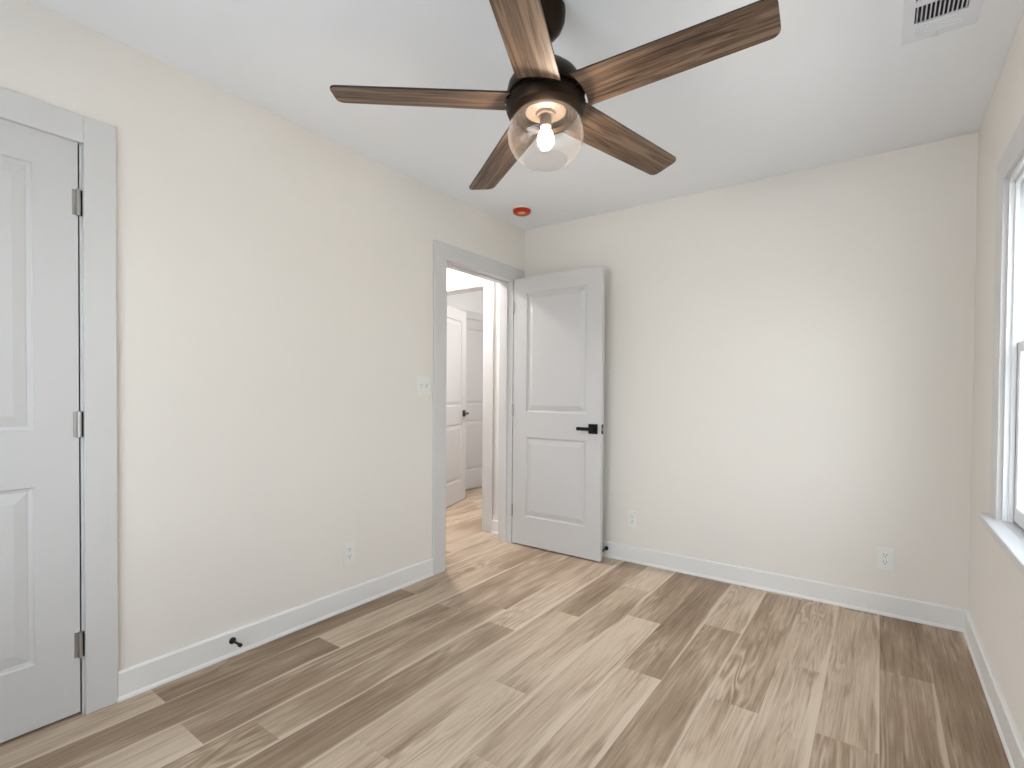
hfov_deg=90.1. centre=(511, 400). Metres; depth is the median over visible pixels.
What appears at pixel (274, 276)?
wall
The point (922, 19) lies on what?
ceiling vent
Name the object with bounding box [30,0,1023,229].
ceiling
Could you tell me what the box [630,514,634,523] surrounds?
receptacle
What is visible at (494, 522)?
baseboard
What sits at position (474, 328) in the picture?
door
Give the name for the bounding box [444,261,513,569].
trim
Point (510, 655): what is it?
floor
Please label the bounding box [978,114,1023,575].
window
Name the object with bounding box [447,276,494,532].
trim
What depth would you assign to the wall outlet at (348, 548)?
2.73 m
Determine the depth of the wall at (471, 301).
6.02 m
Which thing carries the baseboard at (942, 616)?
attached to the wall at (789, 357)
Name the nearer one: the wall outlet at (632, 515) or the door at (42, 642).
the door at (42, 642)
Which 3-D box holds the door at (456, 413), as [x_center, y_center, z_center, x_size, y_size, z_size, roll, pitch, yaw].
[-0.629,0.058,5.202,0.141,2.016,0.760,1,1,17]
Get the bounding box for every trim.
[0,87,117,714]
[432,240,524,574]
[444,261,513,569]
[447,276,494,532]
[456,308,482,320]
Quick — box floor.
[0,486,1010,767]
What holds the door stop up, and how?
attached to the wall at (274, 276)
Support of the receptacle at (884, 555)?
attached to the wall outlet at (885, 556)
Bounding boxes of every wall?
[0,0,524,713]
[447,132,977,609]
[447,290,483,321]
[968,11,1023,742]
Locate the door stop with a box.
[229,637,242,646]
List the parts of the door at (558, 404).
handle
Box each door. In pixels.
[0,118,84,742]
[446,305,468,507]
[465,319,482,489]
[511,266,604,561]
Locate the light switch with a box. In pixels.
[417,376,430,394]
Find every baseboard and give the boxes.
[118,558,433,702]
[491,519,497,533]
[602,540,964,631]
[963,610,1023,767]
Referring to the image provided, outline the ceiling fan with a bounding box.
[330,0,780,189]
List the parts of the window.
casing, frame, sash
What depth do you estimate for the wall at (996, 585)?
2.10 m
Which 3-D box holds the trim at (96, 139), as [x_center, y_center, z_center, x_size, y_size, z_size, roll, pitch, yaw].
[-1.795,0.064,1.520,0.138,2.117,0.982,1,1,36]
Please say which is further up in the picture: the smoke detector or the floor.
the smoke detector
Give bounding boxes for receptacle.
[347,546,351,559]
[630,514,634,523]
[881,552,888,565]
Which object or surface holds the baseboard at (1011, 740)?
attached to the wall at (996, 585)
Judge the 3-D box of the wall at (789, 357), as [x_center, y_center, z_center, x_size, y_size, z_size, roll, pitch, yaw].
[0.455,-0.116,3.859,4.811,2.440,0.120,1,1,36]
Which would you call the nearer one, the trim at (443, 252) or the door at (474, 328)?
the trim at (443, 252)
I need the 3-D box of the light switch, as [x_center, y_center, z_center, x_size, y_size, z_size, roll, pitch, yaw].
[-0.542,-0.093,3.155,0.016,0.116,0.116,1,1,36]
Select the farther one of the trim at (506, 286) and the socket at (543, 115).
the trim at (506, 286)
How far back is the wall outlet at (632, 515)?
3.52 m
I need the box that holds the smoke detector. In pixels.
[512,205,531,216]
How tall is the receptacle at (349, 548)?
0.069 m
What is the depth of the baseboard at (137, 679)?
2.32 m
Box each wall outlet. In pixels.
[343,541,354,565]
[627,510,636,527]
[877,547,893,570]
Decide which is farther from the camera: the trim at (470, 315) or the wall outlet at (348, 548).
the trim at (470, 315)
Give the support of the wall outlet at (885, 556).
attached to the wall at (789, 357)
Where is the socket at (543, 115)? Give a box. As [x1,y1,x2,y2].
[525,102,565,128]
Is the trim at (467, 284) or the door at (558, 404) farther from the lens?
the trim at (467, 284)
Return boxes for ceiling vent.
[901,0,983,45]
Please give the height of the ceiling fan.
0.523 m

